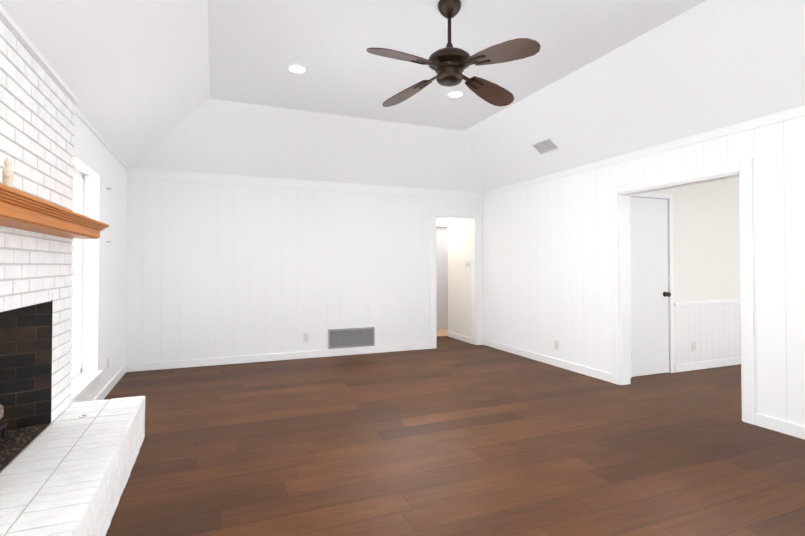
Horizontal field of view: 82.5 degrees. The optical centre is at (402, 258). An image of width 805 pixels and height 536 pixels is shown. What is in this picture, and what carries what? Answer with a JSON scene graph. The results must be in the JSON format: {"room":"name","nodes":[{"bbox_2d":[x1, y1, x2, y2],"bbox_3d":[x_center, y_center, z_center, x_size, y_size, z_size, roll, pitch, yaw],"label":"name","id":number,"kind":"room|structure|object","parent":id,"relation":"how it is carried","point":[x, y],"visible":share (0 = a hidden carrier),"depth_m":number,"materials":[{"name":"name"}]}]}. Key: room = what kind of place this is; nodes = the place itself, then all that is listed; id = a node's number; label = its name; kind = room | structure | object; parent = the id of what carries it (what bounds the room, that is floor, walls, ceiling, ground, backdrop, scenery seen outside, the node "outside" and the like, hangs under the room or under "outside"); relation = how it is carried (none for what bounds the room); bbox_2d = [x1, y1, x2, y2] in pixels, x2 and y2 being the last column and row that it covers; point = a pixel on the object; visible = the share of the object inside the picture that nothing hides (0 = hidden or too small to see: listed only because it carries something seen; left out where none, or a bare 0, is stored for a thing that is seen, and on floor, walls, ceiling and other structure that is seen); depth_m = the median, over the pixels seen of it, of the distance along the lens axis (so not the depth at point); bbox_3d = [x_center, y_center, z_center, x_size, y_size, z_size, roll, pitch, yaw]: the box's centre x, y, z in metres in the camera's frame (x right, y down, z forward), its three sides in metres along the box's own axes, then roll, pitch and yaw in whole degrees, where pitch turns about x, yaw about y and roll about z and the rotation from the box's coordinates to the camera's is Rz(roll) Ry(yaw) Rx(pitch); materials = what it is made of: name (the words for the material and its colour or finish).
{"room":"living room","nodes":[
{"label":"living room","id":0,"kind":"room"},
{"bbox_2d":[74,114,126,401],"bbox_3d":[-2.097,0.075,2.218,0.250,2.460,7.210,0,-1,-22],"label":"wall","id":1,"kind":"structure","parent":0,"point":[93,152],"depth_m":4.61,"materials":[{"name":"paint"}]},
{"bbox_2d":[0,17,74,473],"bbox_3d":[-1.959,0.086,2.291,0.061,2.439,2.003,0,-1,-22],"label":"brick wall","id":2,"kind":"structure","parent":1,"relation":"attached to","point":[37,125],"depth_m":2.58,"materials":[{"name":"white brick"}]},
{"bbox_2d":[0,300,52,471],"bbox_3d":[-2.191,0.574,2.187,0.560,0.839,1.100,0,-1,-22],"label":"fireplace","id":3,"kind":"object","parent":2,"relation":"attached to","point":[25,365],"depth_m":2.71,"materials":[{"name":"brick"}]},
{"bbox_2d":[0,424,44,466],"bbox_3d":[-2.182,0.976,2.185,0.500,0.028,1.040,0,-1,-22],"label":"ash","id":4,"kind":"object","parent":3,"relation":"in","point":[14,441],"visible":0.92,"depth_m":2.47},
{"bbox_2d":[0,405,7,438],"bbox_3d":[-2.178,0.820,2.178,0.320,0.277,0.680,0,-1,-22],"label":"gas logs","id":5,"kind":"object","parent":4,"relation":"on","point":[3,427],"visible":1,"depth_m":2.45,"materials":[{"name":"grey ceramic"}]},
{"bbox_2d":[0,183,108,238],"bbox_3d":[-1.832,-0.199,2.347,0.215,0.108,1.930,0,-1,-22],"label":"mantel shelf","id":6,"kind":"object","parent":2,"relation":"attached to","point":[21,210],"visible":1,"depth_m":2.15,"materials":[{"name":"brown wood"}]},
{"bbox_2d":[2,157,12,186],"bbox_3d":[-1.623,-0.339,1.884,0.036,0.156,0.042,0,-1,-22],"label":"figurine","id":7,"kind":"object","parent":6,"relation":"on","point":[7,175],"visible":0.65,"depth_m":1.88,"materials":[{"name":"beige ceramic"}]},
{"bbox_2d":[71,156,99,379],"bbox_3d":[-2.661,0.133,3.699,0.164,1.810,0.980,0,-1,-22],"label":"window","id":8,"kind":"structure","parent":1,"relation":"in","point":[85,275],"depth_m":4.13,"materials":[{"name":"white paint"}]},
{"bbox_2d":[71,370,102,404],"bbox_3d":[-2.631,1.079,3.718,0.155,0.120,1.020,0,-1,-22],"label":"window sill","id":9,"kind":"structure","parent":1,"relation":"attached to","point":[85,385],"depth_m":3.79,"materials":[{"name":"white paint"}]},
{"bbox_2d":[92,364,127,400],"bbox_3d":[-2.825,1.291,4.316,0.014,0.095,2.440,0,-1,-22],"label":"baseboard","id":10,"kind":"structure","parent":1,"relation":"attached to","point":[104,392],"depth_m":4.68,"materials":[{"name":"white paint"}]},
{"bbox_2d":[0,4,804,199],"bbox_3d":[0.317,-1.062,3.228,4.970,0.115,6.950,0,-1,-22],"label":"trim","id":11,"kind":"structure","parent":1,"relation":"attached to","point":[793,113],"depth_m":5.57,"materials":[{"name":"white paint"}]},
{"bbox_2d":[125,177,482,363],"bbox_3d":[-0.970,0.142,6.508,5.100,2.460,0.130,0,-1,-22],"label":"wall","id":12,"kind":"structure","parent":0,"point":[215,270],"depth_m":6.10,"materials":[{"name":"paint"}]},
{"bbox_2d":[128,342,430,371],"bbox_3d":[-1.437,1.321,6.220,4.030,0.095,0.014,0,-1,-22],"label":"baseboard","id":13,"kind":"structure","parent":12,"relation":"attached to","point":[133,367],"depth_m":6.08,"materials":[{"name":"white paint"}]},
{"bbox_2d":[303,333,307,341],"bbox_3d":[-1.322,1.089,6.274,0.072,0.116,0.007,0,-1,-22],"label":"electrical outlet plate","id":14,"kind":"object","parent":12,"relation":"attached to","point":[305,337],"depth_m":6.27,"materials":[{"name":"white plastic"}]},
{"bbox_2d":[328,327,374,348],"bbox_3d":[-0.721,1.133,6.518,0.680,0.270,0.012,0,-1,-22],"label":"air vent","id":15,"kind":"object","parent":12,"relation":"in","point":[350,337],"visible":1,"depth_m":6.51,"materials":[{"name":"grey metal"}]},
{"bbox_2d":[430,209,481,348],"bbox_3d":[0.820,0.319,7.242,0.910,2.130,0.166,0,-1,-22],"label":"door frame","id":16,"kind":"structure","parent":12,"relation":"attached to","point":[476,285],"depth_m":7.30,"materials":[{"name":"white paint"}]},
{"bbox_2d":[0,0,804,192],"bbox_3d":[0.317,-1.492,3.235,5.034,0.744,7.015,0,-1,-22],"label":"ceiling","id":17,"kind":"structure","parent":0,"point":[209,86],"depth_m":4.01,"materials":[{"name":"white paint"}]},
{"bbox_2d":[287,64,307,73],"bbox_3d":[-0.971,-1.748,4.240,0.195,0.010,0.195,0,-1,-28],"label":"recessed light","id":18,"kind":"object","parent":17,"relation":"in","point":[297,68],"depth_m":4.23,"materials":[{"name":"white paint"}]},
{"bbox_2d":[366,0,540,106],"bbox_3d":[0.326,-1.487,3.185,1.034,0.566,1.034,0,-1,4],"label":"fan","id":19,"kind":"object","parent":17,"relation":"hanging from","point":[449,64],"visible":1,"depth_m":3.10,"materials":[{"name":"brown wood"}]},
{"bbox_2d":[446,90,464,97],"bbox_3d":[0.565,-1.738,4.871,0.195,0.010,0.195,0,-1,-28],"label":"recessed light","id":20,"kind":"object","parent":17,"relation":"in","point":[452,94],"depth_m":4.87,"materials":[{"name":"white glass"}]},
{"bbox_2d":[529,137,560,155],"bbox_3d":[1.704,-1.334,5.484,0.174,0.131,0.360,0,-1,-22],"label":"ceiling vent","id":21,"kind":"object","parent":17,"relation":"in","point":[547,145],"visible":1,"depth_m":5.48,"materials":[{"name":"white metal"}]},
{"bbox_2d":[436,217,447,226],"bbox_3d":[1.190,0.197,9.342,3.350,2.440,0.130,0,-1,-22],"label":"wall","id":22,"kind":"structure","parent":0,"point":[441,220],"depth_m":9.12,"materials":[{"name":"white paint"}]},
{"bbox_2d":[436,223,447,328],"bbox_3d":[0.934,0.360,9.199,0.910,2.110,0.096,0,-1,-22],"label":"door leaf","id":23,"kind":"structure","parent":22,"relation":"in","point":[442,269],"depth_m":9.15,"materials":[{"name":"white paint"}]},
{"bbox_2d":[437,328,447,336],"bbox_3d":[0.940,1.409,8.944,3.900,0.004,1.180,0,-1,-22],"label":"floor","id":24,"kind":"structure","parent":0,"point":[441,332],"depth_m":8.64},
{"bbox_2d":[104,336,804,535],"bbox_3d":[1.238,1.407,4.866,9.450,0.120,10.150,0,-1,-22],"label":"floor","id":25,"kind":"structure","parent":0,"point":[448,436],"depth_m":3.10,"materials":[{"name":"brown wood"}]},
{"bbox_2d":[0,396,144,535],"bbox_3d":[-1.722,1.151,2.372,0.450,0.312,2.002,0,-1,-22],"label":"hearth","id":26,"kind":"object","parent":25,"relation":"on","point":[67,472],"visible":1,"depth_m":2.20,"materials":[{"name":"brick"}]},
{"bbox_2d":[448,218,471,337],"bbox_3d":[1.029,0.174,7.854,0.120,2.440,0.840,0,-1,-22],"label":"wall","id":27,"kind":"structure","parent":0,"point":[459,286],"depth_m":7.83,"materials":[{"name":"white paint"}]},
{"bbox_2d":[448,331,471,342],"bbox_3d":[0.973,1.345,7.797,0.017,0.095,0.810,0,-1,-22],"label":"baseboard","id":28,"kind":"structure","parent":27,"relation":"attached to","point":[450,334],"depth_m":7.76,"materials":[{"name":"white paint"}]},
{"bbox_2d":[465,261,469,267],"bbox_3d":[1.072,0.099,7.570,0.016,0.118,0.165,0,-1,-22],"label":"light switch","id":29,"kind":"object","parent":27,"relation":"attached to","point":[467,264],"visible":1,"depth_m":7.57,"materials":[{"name":"white plastic"}]},
{"bbox_2d":[483,116,804,425],"bbox_3d":[2.700,0.105,4.120,0.130,2.460,7.080,0,-1,-22],"label":"wall","id":30,"kind":"structure","parent":0,"point":[547,278],"depth_m":5.10,"materials":[{"name":"paint"}]},
{"bbox_2d":[483,339,611,382],"bbox_3d":[1.779,1.319,6.150,0.014,0.095,2.590,0,-1,-22],"label":"baseboard","id":31,"kind":"structure","parent":30,"relation":"attached to","point":[598,374],"depth_m":5.81,"materials":[{"name":"white paint"}]},
{"bbox_2d":[555,340,558,349],"bbox_3d":[1.939,1.091,5.770,0.007,0.116,0.072,0,-1,-22],"label":"electrical outlet plate","id":32,"kind":"object","parent":30,"relation":"attached to","point":[556,341],"depth_m":5.75,"materials":[{"name":"white plastic"}]},
{"bbox_2d":[611,158,755,424],"bbox_3d":[2.606,0.273,4.344,0.166,2.130,1.410,0,-1,-22],"label":"door frame","id":33,"kind":"structure","parent":30,"relation":"attached to","point":[620,251],"depth_m":4.17,"materials":[{"name":"white paint"}]},
{"bbox_2d":[755,413,804,439],"bbox_3d":[3.363,1.259,2.298,0.014,0.095,2.920,0,-1,-22],"label":"baseboard","id":34,"kind":"structure","parent":30,"relation":"attached to","point":[784,427],"depth_m":3.48,"materials":[{"name":"white paint"}]},
{"bbox_2d":[630,177,739,372],"bbox_3d":[3.958,0.142,5.831,3.500,2.440,0.130,0,-1,-22],"label":"wall","id":35,"kind":"structure","parent":0,"point":[706,241],"depth_m":5.69,"materials":[{"name":"white paint"}]},
{"bbox_2d":[629,192,673,377],"bbox_3d":[2.869,0.297,5.296,0.744,2.112,0.106,0,-1,-22],"label":"closet door","id":36,"kind":"structure","parent":35,"relation":"in","point":[651,305],"depth_m":5.32,"materials":[{"name":"white paint"}]},
{"bbox_2d":[674,299,740,306],"bbox_3d":[3.895,0.555,5.715,3.300,0.060,0.026,0,-1,-22],"label":"trim","id":37,"kind":"structure","parent":35,"relation":"attached to","point":[704,303],"depth_m":5.65,"materials":[{"name":"white paint"}]},
{"bbox_2d":[674,304,740,364],"bbox_3d":[3.892,0.920,5.717,3.300,0.700,0.008,0,-1,-22],"label":"wainscoting","id":38,"kind":"structure","parent":35,"relation":"attached to","point":[713,332],"depth_m":5.66,"materials":[{"name":"white wood"}]},
{"bbox_2d":[692,341,695,350],"bbox_3d":[3.535,1.068,5.559,0.072,0.116,0.007,0,-1,-22],"label":"electrical outlet plate","id":39,"kind":"object","parent":38,"relation":"attached to","point":[693,342],"depth_m":5.56,"materials":[{"name":"white plastic"}]},
{"bbox_2d":[674,357,740,372],"bbox_3d":[4.323,1.315,5.885,2.370,0.095,0.014,0,-1,-22],"label":"baseboard","id":40,"kind":"structure","parent":35,"relation":"attached to","point":[683,367],"depth_m":5.64,"materials":[{"name":"white paint"}]}
]}

